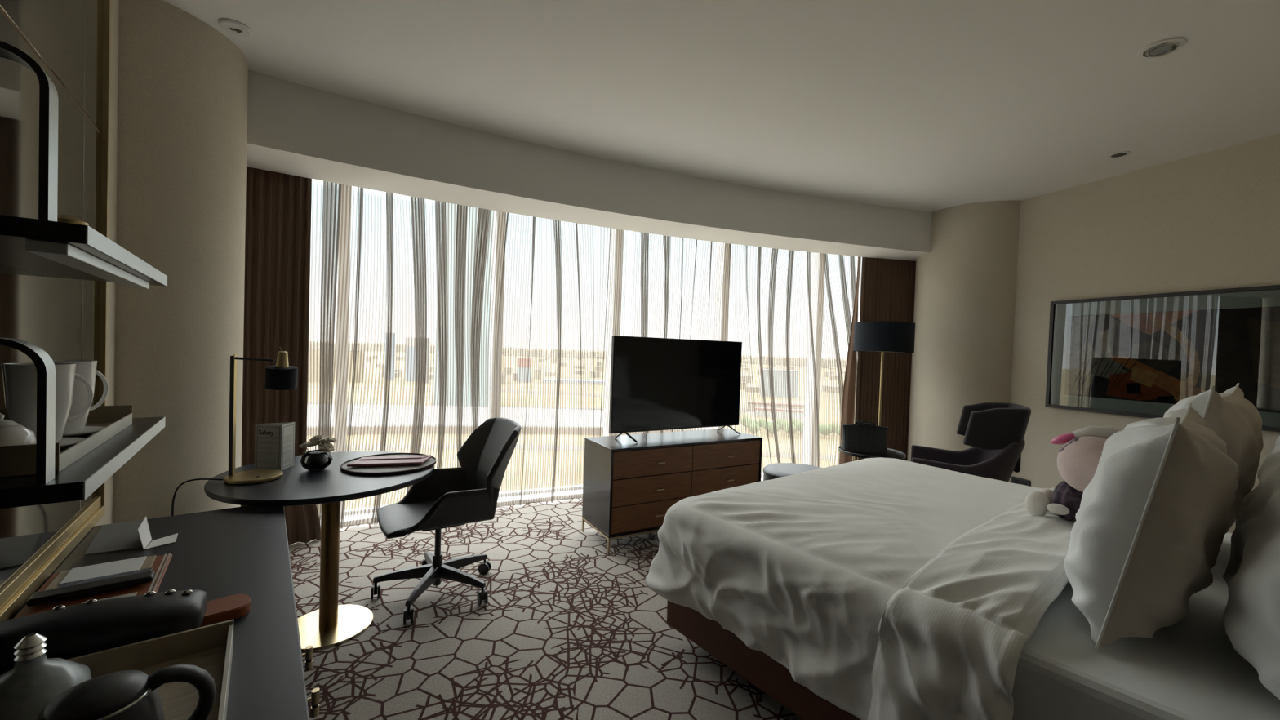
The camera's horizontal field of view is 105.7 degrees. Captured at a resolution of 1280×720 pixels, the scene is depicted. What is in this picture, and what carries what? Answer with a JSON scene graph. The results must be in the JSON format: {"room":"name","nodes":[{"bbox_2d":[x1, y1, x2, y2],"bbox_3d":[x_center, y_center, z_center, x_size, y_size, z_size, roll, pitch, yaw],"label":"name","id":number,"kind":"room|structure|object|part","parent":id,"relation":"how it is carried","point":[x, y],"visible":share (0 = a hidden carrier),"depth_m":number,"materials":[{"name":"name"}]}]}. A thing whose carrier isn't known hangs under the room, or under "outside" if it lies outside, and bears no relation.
{"room":"hotel room","nodes":[
{"label":"hotel room","id":0,"kind":"room"},
{"bbox_2d":[93,0,119,526],"bbox_3d":[-0.849,-0.068,0.180,4.659,2.870,5.937,2,1,0],"label":"wall","id":1,"kind":"structure","parent":0,"point":[108,518],"depth_m":2.00,"materials":[{"name":"paint"}]},
{"bbox_2d":[0,57,39,219],"bbox_3d":[-1.456,-0.509,1.110,0.048,0.382,0.227,1,1,-38],"label":"wall mirror","id":2,"kind":"object","parent":1,"relation":"attached to","point":[19,85],"depth_m":1.16,"materials":[{"name":"grey mirror"}]},
{"bbox_2d":[0,481,105,622],"bbox_3d":[-1.705,0.447,1.408,0.048,0.271,0.899,1,1,-38],"label":"wall mirror","id":3,"kind":"object","parent":1,"relation":"attached to","point":[35,540],"depth_m":1.28,"materials":[{"name":"grey mirror"}]},
{"bbox_3d":[-0.826,0.604,0.274,0.046,0.071,3.800,1,1,-38],"label":"trim","id":4,"kind":"part","parent":3,"relation":"part of","materials":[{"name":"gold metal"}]},
{"bbox_2d":[0,264,107,377],"bbox_3d":[-1.684,-0.094,1.393,0.048,0.347,0.907,1,1,-38],"label":"wall mirror","id":5,"kind":"object","parent":1,"relation":"attached to","point":[66,318],"depth_m":1.40,"materials":[{"name":"grey mirror"}]},
{"bbox_2d":[0,40,167,509],"bbox_3d":[-1.267,-0.144,1.061,0.238,0.722,0.840,1,1,-38],"label":"wall shelf","id":6,"kind":"object","parent":5,"relation":"attached to","point":[46,246],"visible":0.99,"depth_m":0.80,"materials":[{"name":"black paint"}]},
{"bbox_2d":[0,404,132,477],"bbox_3d":[-1.284,0.160,1.038,0.184,0.052,0.607,1,1,-38],"label":"serving tray","id":7,"kind":"object","parent":6,"relation":"on","point":[15,460],"visible":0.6,"depth_m":0.94,"materials":[{"name":"wood"}]},
{"bbox_2d":[0,413,36,445],"bbox_3d":[-1.161,0.140,0.867,0.110,0.091,0.088,2,1,-8],"label":"teapot","id":8,"kind":"object","parent":7,"relation":"on","point":[11,433],"visible":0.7,"depth_m":0.87,"materials":[{"name":"white ceramic"}]},
{"bbox_2d":[57,437,85,448],"bbox_3d":[-1.217,0.174,0.982,0.124,0.013,0.124,2,1,0],"label":"saucer","id":9,"kind":"object","parent":7,"relation":"on","point":[64,442],"visible":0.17,"depth_m":1.02,"materials":[{"name":"white ceramic"}]},
{"bbox_2d":[1,362,93,442],"bbox_3d":[-1.210,0.088,0.988,0.112,0.161,0.102,1,1,-38],"label":"coffee cup","id":10,"kind":"object","parent":9,"relation":"on","point":[20,380],"visible":0.68,"depth_m":0.95,"materials":[{"name":"white ceramic"}]},
{"bbox_3d":[-1.201,0.077,1.039,0.010,0.103,0.041,2,1,12],"label":"handle","id":11,"kind":"part","parent":10,"relation":"part of","materials":[{"name":"white ceramic"}]},
{"bbox_2d":[62,426,105,437],"bbox_3d":[-1.319,0.168,1.112,0.124,0.013,0.124,2,1,0],"label":"saucer","id":12,"kind":"object","parent":7,"relation":"on","point":[86,430],"visible":0.35,"depth_m":1.13,"materials":[{"name":"white ceramic"}]},
{"bbox_2d":[53,360,108,432],"bbox_3d":[-1.317,0.082,1.119,0.104,0.161,0.110,1,1,-38],"label":"coffee cup","id":13,"kind":"object","parent":12,"relation":"on","point":[86,368],"visible":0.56,"depth_m":1.11,"materials":[{"name":"white ceramic"}]},
{"bbox_3d":[-1.311,0.070,1.171,0.010,0.103,0.041,2,1,4],"label":"handle","id":14,"kind":"part","parent":13,"relation":"part of","materials":[{"name":"white ceramic"}]},
{"bbox_2d":[57,214,88,226],"bbox_3d":[-1.061,-0.249,0.900,0.052,0.038,0.052,2,1,0],"label":"trinket box","id":15,"kind":"object","parent":6,"relation":"on","point":[60,218],"visible":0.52,"depth_m":0.89,"materials":[{"name":"gold metal"}]},
{"bbox_3d":[-1.909,-0.152,1.668,0.028,1.305,0.216,1,1,-38],"label":"mirror panel","id":16,"kind":"part","parent":5,"relation":"part of","materials":[{"name":"grey"}]},
{"bbox_3d":[-1.968,-0.500,1.764,0.043,2.139,0.030,1,1,-38],"label":"trim","id":17,"kind":"part","parent":5,"relation":"part of","materials":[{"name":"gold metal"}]},
{"bbox_2d":[0,0,111,237],"bbox_3d":[-1.656,-0.838,1.374,0.048,0.875,0.917,1,1,-38],"label":"wall mirror","id":18,"kind":"object","parent":1,"relation":"attached to","point":[64,45],"depth_m":1.51,"materials":[{"name":"grey mirror"}]},
{"bbox_3d":[-0.706,-1.118,0.145,0.028,0.750,3.578,1,1,-38],"label":"mirror panel","id":19,"kind":"part","parent":18,"relation":"part of","materials":[{"name":"grey"}]},
{"bbox_3d":[-1.873,-1.188,1.647,0.028,0.750,0.216,1,1,-38],"label":"mirror panel","id":20,"kind":"part","parent":18,"relation":"part of","materials":[{"name":"grey"}]},
{"bbox_2d":[112,0,248,523],"bbox_3d":[-2.496,-0.169,2.399,0.826,2.870,0.826,2,1,0],"label":"wall","id":21,"kind":"structure","parent":0,"point":[183,84],"depth_m":2.22,"materials":[{"name":"paint"}]},
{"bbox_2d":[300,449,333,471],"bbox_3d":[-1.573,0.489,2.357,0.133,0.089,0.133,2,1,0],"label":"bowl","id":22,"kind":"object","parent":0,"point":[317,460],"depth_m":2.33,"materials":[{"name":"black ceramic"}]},
{"bbox_2d":[288,497,802,719],"bbox_3d":[1.229,1.511,1.581,9.044,0.200,8.835,2,1,0],"label":"floor","id":23,"kind":"structure","parent":0,"point":[567,628],"depth_m":2.32,"materials":[{"name":"carpet"}]},
{"bbox_2d":[10,505,319,719],"bbox_3d":[-0.576,1.010,0.404,0.610,0.725,3.670,1,1,-38],"label":"desk","id":24,"kind":"object","parent":23,"relation":"on","point":[224,553],"visible":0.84,"depth_m":1.33,"materials":[{"name":"black laminate"}]},
{"bbox_2d":[13,553,172,618],"bbox_3d":[-1.391,0.595,1.241,0.237,0.016,0.400,1,1,-38],"label":"folder","id":25,"kind":"object","parent":24,"relation":"on","point":[159,564],"visible":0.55,"depth_m":1.25,"materials":[{"name":"brown leather"}]},
{"bbox_2d":[26,570,155,606],"bbox_3d":[-1.385,0.578,1.232,0.213,0.017,0.050,1,2,-40],"label":"glasses case","id":26,"kind":"object","parent":25,"relation":"on","point":[107,584],"visible":1,"depth_m":1.22,"materials":[{"name":"black leather"}]},
{"bbox_2d":[58,555,146,585],"bbox_3d":[-1.478,0.580,1.341,0.146,0.002,0.110,1,1,-38],"label":"paper sheet","id":27,"kind":"object","parent":25,"relation":"on","point":[81,573],"visible":1,"depth_m":1.34,"materials":[{"name":"white paper"}]},
{"bbox_2d":[56,567,152,588],"bbox_3d":[-1.416,0.582,1.284,0.170,0.004,0.050,1,1,-38],"label":"magazine","id":28,"kind":"object","parent":25,"relation":"on","point":[86,580],"visible":0.5,"depth_m":1.29,"materials":[{"name":"white paper"}]},
{"bbox_2d":[0,589,207,675],"bbox_3d":[-1.132,0.556,0.994,0.360,0.102,0.144,1,1,-34],"label":"pouch","id":29,"kind":"object","parent":24,"relation":"on","point":[92,626],"visible":0.86,"depth_m":0.98,"materials":[{"name":"black leather"}]},
{"bbox_2d":[0,619,233,719],"bbox_3d":[-0.839,0.603,0.723,0.336,0.058,0.591,1,1,-38],"label":"tray","id":30,"kind":"object","parent":24,"relation":"on","point":[210,647],"visible":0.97,"depth_m":0.96,"materials":[{"name":"beige wood"}]},
{"bbox_2d":[0,632,92,719],"bbox_3d":[-0.995,0.532,0.791,0.140,0.169,0.140,1,1,-38],"label":"bottle","id":31,"kind":"object","parent":30,"relation":"in","point":[35,679],"visible":0.91,"depth_m":0.78,"materials":[{"name":"silver metal"}]},
{"bbox_2d":[35,663,216,719],"bbox_3d":[-0.725,0.535,0.675,0.148,0.186,0.203,3,2,44],"label":"teapot","id":32,"kind":"object","parent":30,"relation":"in","point":[125,695],"visible":1,"depth_m":0.66,"materials":[{"name":"black ceramic"}]},
{"bbox_3d":[-0.684,0.513,0.717,0.030,0.128,0.086,3,2,44],"label":"handle","id":33,"kind":"part","parent":32,"relation":"part of","materials":[{"name":"black ceramic"}]},
{"bbox_2d":[84,515,177,555],"bbox_3d":[-1.623,0.550,1.559,0.200,0.074,0.190,1,1,-38],"label":"folded card","id":34,"kind":"object","parent":24,"relation":"on","point":[131,535],"visible":1,"depth_m":1.54,"materials":[{"name":"grey paper"}]},
{"bbox_2d":[200,593,250,626],"bbox_3d":[-1.009,0.604,1.173,0.105,0.026,0.088,1,2,-43],"label":"case","id":35,"kind":"object","parent":24,"relation":"on","point":[234,606],"visible":0.77,"depth_m":1.16,"materials":[{"name":"brown"}]},
{"bbox_3d":[-0.868,0.772,1.246,0.044,0.058,0.016,1,1,-38],"label":"handle","id":36,"kind":"part","parent":24,"relation":"part of","materials":[{"name":"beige metal"}]},
{"bbox_3d":[-0.749,0.779,1.093,0.044,0.058,0.016,1,1,-38],"label":"handle","id":37,"kind":"part","parent":24,"relation":"part of","materials":[{"name":"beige metal"}]},
{"bbox_2d":[204,450,434,650],"bbox_3d":[-1.507,0.919,2.355,0.918,0.765,0.918,2,1,0],"label":"round table","id":38,"kind":"object","parent":23,"relation":"on","point":[333,624],"visible":0.74,"depth_m":2.27,"materials":[{"name":"black laminate"}]},
{"bbox_2d":[171,347,297,515],"bbox_3d":[-1.768,0.395,2.161,0.441,0.920,0.226,2,1,0],"label":"desk lamp","id":39,"kind":"object","parent":38,"relation":"on","point":[281,375],"visible":0.97,"depth_m":2.14,"materials":[{"name":"black metal"}]},
{"bbox_3d":[-1.909,0.680,2.085,0.181,0.344,0.019,2,1,-16],"label":"power cord","id":40,"kind":"part","parent":39,"relation":"part of","materials":[{"name":"black rubber"}]},
{"bbox_3d":[-1.705,0.011,2.152,0.174,0.044,0.011,2,1,-8],"label":"lamp arm","id":41,"kind":"part","parent":39,"relation":"part of","materials":[{"name":"black"}]},
{"bbox_3d":[-1.598,0.078,2.160,0.123,0.105,0.123,2,1,0],"label":"lamp shade","id":42,"kind":"part","parent":39,"relation":"part of","materials":[{"name":"black fabric"}]},
{"bbox_2d":[275,351,288,368],"bbox_3d":[-1.591,-0.003,2.154,0.048,0.073,0.048,2,1,0],"label":"socket","id":43,"kind":"object","parent":39,"relation":"attached to","point":[282,362],"depth_m":2.14,"materials":[{"name":"gold metal"}]},
{"bbox_2d":[254,422,295,470],"bbox_3d":[-1.780,0.417,2.371,0.129,0.218,0.106,2,1,0],"label":"sign","id":44,"kind":"object","parent":38,"relation":"on","point":[274,442],"visible":1,"depth_m":2.32,"materials":[{"name":"grey paper"}]},
{"bbox_3d":[-1.780,0.418,2.320,0.129,0.218,0.001,2,1,1],"label":"panel","id":45,"kind":"part","parent":44,"relation":"part of","materials":[{"name":"grey paper"}]},
{"bbox_3d":[-1.722,0.419,2.371,0.001,0.218,0.106,2,1,-7],"label":"panel","id":46,"kind":"part","parent":44,"relation":"part of","materials":[{"name":"grey paper"}]},
{"bbox_2d":[298,435,337,471],"bbox_3d":[-1.563,0.449,2.356,0.168,0.171,0.133,2,1,0],"label":"flower vase","id":47,"kind":"object","parent":38,"relation":"on","point":[317,460],"visible":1,"depth_m":2.33,"materials":[{"name":"black ceramic"}]},
{"bbox_2d":[340,453,436,475],"bbox_3d":[-1.287,0.533,2.497,0.438,0.016,0.438,2,1,0],"label":"placemat","id":48,"kind":"object","parent":38,"relation":"on","point":[380,470],"visible":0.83,"depth_m":2.40,"materials":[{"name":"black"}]},
{"bbox_2d":[346,454,431,466],"bbox_3d":[-1.278,0.516,2.491,0.368,0.016,0.157,2,1,-17],"label":"document folder","id":49,"kind":"object","parent":48,"relation":"on","point":[398,460],"visible":1,"depth_m":2.47,"materials":[{"name":"paper"}]},
{"bbox_2d":[370,417,521,624],"bbox_3d":[-1.092,0.831,2.750,0.736,0.954,0.685,1,1,-34],"label":"office chair","id":50,"kind":"object","parent":23,"relation":"on","point":[468,493],"visible":0.99,"depth_m":2.69,"materials":[{"name":"black leather"}]},
{"bbox_3d":[-1.308,1.179,2.678,0.297,0.069,0.052,2,1,-16],"label":"arm","id":51,"kind":"part","parent":50,"relation":"part of","materials":[{"name":"black"}]},
{"bbox_3d":[-1.147,1.187,2.552,0.052,0.069,0.297,2,1,2],"label":"arm","id":52,"kind":"part","parent":50,"relation":"part of","materials":[{"name":"black"}]},
{"bbox_3d":[-1.238,1.177,2.869,0.052,0.069,0.297,1,1,-34],"label":"arm","id":53,"kind":"part","parent":50,"relation":"part of","materials":[{"name":"black metal"}]},
{"bbox_3d":[-0.978,1.190,2.666,0.297,0.069,0.052,2,1,20],"label":"arm","id":54,"kind":"part","parent":50,"relation":"part of","materials":[{"name":"black metal"}]},
{"bbox_3d":[-1.034,1.184,2.862,0.052,0.069,0.297,3,1,38],"label":"arm","id":55,"kind":"part","parent":50,"relation":"part of","materials":[{"name":"black"}]},
{"bbox_2d":[582,428,762,554],"bbox_3d":[0.285,0.972,3.825,1.377,0.720,0.492,1,1,-29],"label":"dresser","id":56,"kind":"object","parent":23,"relation":"on","point":[629,486],"visible":0.77,"depth_m":3.54,"materials":[{"name":"brown wood"}]},
{"bbox_3d":[-0.435,1.262,3.704,0.014,0.098,0.014,1,1,-29],"label":"leg","id":57,"kind":"part","parent":56,"relation":"part of","materials":[{"name":"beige metal"}]},
{"bbox_3d":[-0.213,1.277,3.311,0.014,0.098,0.014,1,1,-29],"label":"leg","id":58,"kind":"part","parent":56,"relation":"part of","materials":[{"name":"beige metal"}]},
{"bbox_3d":[0.270,1.227,3.842,1.375,0.014,0.465,1,1,-29],"label":"frame","id":59,"kind":"part","parent":56,"relation":"part of","materials":[{"name":"beige metal"}]},
{"bbox_3d":[0.089,1.110,3.482,0.660,0.181,0.018,1,1,-29],"label":"drawer","id":60,"kind":"part","parent":56,"relation":"part of","materials":[{"name":"brown wood"}]},
{"bbox_3d":[0.095,0.922,3.478,0.660,0.184,0.018,1,1,-29],"label":"drawer","id":61,"kind":"part","parent":56,"relation":"part of","materials":[{"name":"brown wood"}]},
{"bbox_3d":[0.102,0.730,3.474,0.660,0.189,0.018,1,1,-29],"label":"drawer","id":62,"kind":"part","parent":56,"relation":"part of","materials":[{"name":"brown wood"}]},
{"bbox_2d":[608,335,742,442],"bbox_3d":[0.329,0.221,3.869,1.245,0.778,0.240,1,1,-31],"label":"television","id":63,"kind":"object","parent":56,"relation":"on","point":[657,384],"visible":1,"depth_m":3.81,"materials":[{"name":"black plastic"}]},
{"bbox_3d":[0.677,0.935,3.808,0.670,0.184,0.018,1,1,-29],"label":"drawer","id":64,"kind":"part","parent":56,"relation":"part of","materials":[{"name":"brown wood"}]},
{"bbox_3d":[0.684,0.743,3.804,0.670,0.189,0.018,1,1,-29],"label":"drawer","id":65,"kind":"part","parent":56,"relation":"part of","materials":[{"name":"brown wood"}]},
{"bbox_2d":[762,462,821,480],"bbox_3d":[1.337,1.138,4.083,0.600,0.450,0.600,2,1,0],"label":"ottoman","id":66,"kind":"object","parent":23,"relation":"on","point":[772,471],"visible":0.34,"depth_m":4.06,"materials":[{"name":"grey fabric"}]},
{"bbox_2d":[838,445,906,461],"bbox_3d":[2.084,1.099,4.392,0.552,0.559,0.552,2,1,0],"label":"side table","id":67,"kind":"object","parent":23,"relation":"on","point":[891,453],"visible":0.35,"depth_m":4.27,"materials":[{"name":"black paint"}]},
{"bbox_2d":[840,420,888,453],"bbox_3d":[2.042,0.695,4.414,0.398,0.266,0.150,2,1,8],"label":"handbag","id":68,"kind":"object","parent":67,"relation":"on","point":[861,437],"visible":1,"depth_m":4.37,"materials":[{"name":"grey leather"}]},
{"bbox_3d":[2.045,0.575,4.361,0.138,0.023,0.036,2,1,8],"label":"handle","id":69,"kind":"part","parent":68,"relation":"part of","materials":[{"name":"black leather"}]},
{"bbox_2d":[853,321,915,426],"bbox_3d":[2.314,0.515,4.670,0.524,1.738,0.524,2,1,0],"label":"floor lamp","id":70,"kind":"object","parent":23,"relation":"on","point":[883,337],"visible":0.76,"depth_m":4.44,"materials":[{"name":"black fabric"}]},
{"bbox_3d":[2.339,-0.216,4.655,0.524,0.276,0.524,2,1,0],"label":"lamp shade","id":71,"kind":"part","parent":70,"relation":"part of","materials":[{"name":"black fabric"}]},
{"bbox_2d":[910,402,1031,482],"bbox_3d":[2.469,0.865,3.724,0.780,1.087,0.681,3,1,29],"label":"armchair","id":72,"kind":"object","parent":23,"relation":"on","point":[995,431],"visible":0.63,"depth_m":3.42,"materials":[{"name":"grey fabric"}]},
{"bbox_3d":[2.753,0.646,3.566,0.040,0.310,0.320,3,1,29],"label":"backrest","id":73,"kind":"part","parent":72,"relation":"part of","materials":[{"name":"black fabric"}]},
{"bbox_2d":[666,532,1279,719],"bbox_3d":[1.522,1.077,2.115,1.970,0.665,2.050,1,1,-38],"label":"bed","id":74,"kind":"object","parent":23,"relation":"on","point":[1190,668],"visible":0.27,"depth_m":1.23,"materials":[{"name":"white fabric"}]},
{"bbox_2d":[645,457,1075,719],"bbox_3d":[1.286,0.860,2.422,2.252,0.499,1.493,1,1,-38],"label":"duvet","id":75,"kind":"object","parent":74,"relation":"on","point":[885,588],"visible":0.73,"depth_m":1.68,"materials":[{"name":"white fabric"}]},
{"bbox_2d":[1025,426,1119,521],"bbox_3d":[1.753,0.453,1.938,0.287,0.394,0.304,1,1,-38],"label":"plush toy","id":76,"kind":"object","parent":75,"relation":"on","point":[1078,459],"visible":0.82,"depth_m":1.90,"materials":[{"name":"fabric"}]},
{"bbox_3d":[1.703,0.337,1.923,0.042,0.073,0.064,1,1,-38],"label":"lace trim","id":77,"kind":"part","parent":76,"relation":"part of","materials":[{"name":"fabric"}]},
{"bbox_3d":[1.527,0.931,2.112,1.970,0.373,2.050,1,1,-38],"label":"mattress","id":78,"kind":"part","parent":74,"relation":"part of","materials":[{"name":"white fabric"}]},
{"bbox_2d":[1063,403,1238,651],"bbox_3d":[1.509,0.446,1.440,0.764,0.619,0.325,1,2,-40],"label":"pillow","id":79,"kind":"object","parent":74,"relation":"on","point":[1149,528],"visible":1,"depth_m":1.23,"materials":[{"name":"white fabric"}]},
{"bbox_2d":[1163,382,1263,533],"bbox_3d":[2.204,0.430,1.924,0.765,0.680,0.315,1,1,-35],"label":"pillow","id":80,"kind":"object","parent":74,"relation":"on","point":[1233,417],"visible":0.33,"depth_m":1.70,"materials":[{"name":"white fabric"}]},
{"bbox_2d":[1222,435,1279,700],"bbox_3d":[1.660,0.444,1.181,0.785,0.644,0.296,1,2,-40],"label":"pillow","id":81,"kind":"object","parent":74,"relation":"on","point":[1251,614],"visible":1,"depth_m":1.10,"materials":[{"name":"white fabric"}]},
{"bbox_2d":[246,70,931,261],"bbox_3d":[0.371,-1.338,3.893,6.269,0.400,2.882,2,1,0],"label":"ceiling bulkhead","id":82,"kind":"structure","parent":0,"point":[294,129],"depth_m":3.57,"materials":[{"name":"white paint"}]},
{"bbox_2d":[162,0,1279,212],"bbox_3d":[1.333,-1.557,1.518,9.044,0.200,8.835,2,1,0],"label":"ceiling","id":83,"kind":"structure","parent":0,"point":[922,105],"depth_m":2.57,"materials":[{"name":"white paint"}]},
{"bbox_2d":[218,18,253,37],"bbox_3d":[-1.923,-1.574,2.307,0.124,0.018,0.124,2,1,0],"label":"ceiling sensor","id":84,"kind":"object","parent":83,"relation":"attached to","point":[236,28],"visible":1,"depth_m":2.29,"materials":[{"name":"white plastic"}]},
{"bbox_2d":[240,166,320,545],"bbox_3d":[-2.505,-0.171,3.127,0.689,2.836,0.453,2,1,0],"label":"drape","id":85,"kind":"object","parent":83,"relation":"hanging from","point":[278,206],"visible":0.32,"depth_m":3.20,"materials":[{"name":"brown fabric"}]},
{"bbox_2d":[306,178,627,528],"bbox_3d":[-1.332,-0.159,3.949,2.366,2.835,1.273,2,1,0],"label":"sheer curtain","id":86,"kind":"object","parent":83,"relation":"hanging from","point":[431,321],"visible":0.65,"depth_m":3.93,"materials":[{"name":"white fabric"}]},
{"bbox_2d":[627,231,862,480],"bbox_3d":[1.211,-0.094,5.019,2.628,2.835,0.818,2,1,0],"label":"sheer curtain","id":87,"kind":"object","parent":83,"relation":"hanging from","point":[790,312],"visible":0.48,"depth_m":5.13,"materials":[{"name":"white fabric"}]},
{"bbox_2d":[839,256,915,464],"bbox_3d":[2.653,-0.040,5.290,0.896,2.836,0.175,2,1,0],"label":"drape","id":88,"kind":"object","parent":83,"relation":"hanging from","point":[887,289],"visible":0.44,"depth_m":5.27,"materials":[{"name":"brown fabric"}]},
{"bbox_2d":[1106,151,1131,158],"bbox_3d":[3.326,-1.424,3.364,0.124,0.005,0.124,2,1,0],"label":"recessed light","id":89,"kind":"object","parent":83,"relation":"in","point":[1118,154],"visible":1,"depth_m":3.36,"materials":[{"name":"white metal"}]},
{"bbox_2d":[1137,36,1186,58],"bbox_3d":[2.395,-1.427,2.227,0.156,0.023,0.156,2,1,0],"label":"recessed light","id":90,"kind":"object","parent":83,"relation":"in","point":[1170,43],"visible":1,"depth_m":2.21,"materials":[{"name":"white metal"}]},
{"bbox_2d":[906,200,1020,461],"bbox_3d":[3.372,-0.021,4.940,1.046,2.870,1.046,2,1,0],"label":"wall","id":91,"kind":"structure","parent":0,"point":[966,285],"depth_m":4.55,"materials":[{"name":"paint"}]},
{"bbox_2d":[1008,133,1279,533],"bbox_3d":[4.054,0.047,2.745,2.256,2.870,6.071,2,1,0],"label":"wall","id":92,"kind":"structure","parent":0,"point":[1208,220],"depth_m":3.63,"materials":[{"name":"paint"}]},
{"bbox_2d":[1011,475,1030,486],"bbox_3d":[3.393,1.099,4.323,0.014,0.088,0.150,2,1,-20],"label":"wall socket","id":93,"kind":"object","parent":92,"relation":"attached to","point":[1015,480],"visible":0.52,"depth_m":4.32,"materials":[{"name":"black plastic"}]},
{"bbox_2d":[1044,284,1279,431],"bbox_3d":[3.866,-0.013,3.040,0.037,0.895,2.300,2,1,-20],"label":"framed artwork","id":94,"kind":"object","parent":92,"relation":"attached to","point":[1140,355],"visible":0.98,"depth_m":3.45,"materials":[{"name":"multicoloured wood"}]},
{"bbox_2d":[1064,306,1279,413],"bbox_3d":[3.868,-0.005,3.040,0.004,0.650,2.050,2,1,-20],"label":"print","id":95,"kind":"object","parent":94,"relation":"attached to","point":[1157,357],"depth_m":3.40}
]}

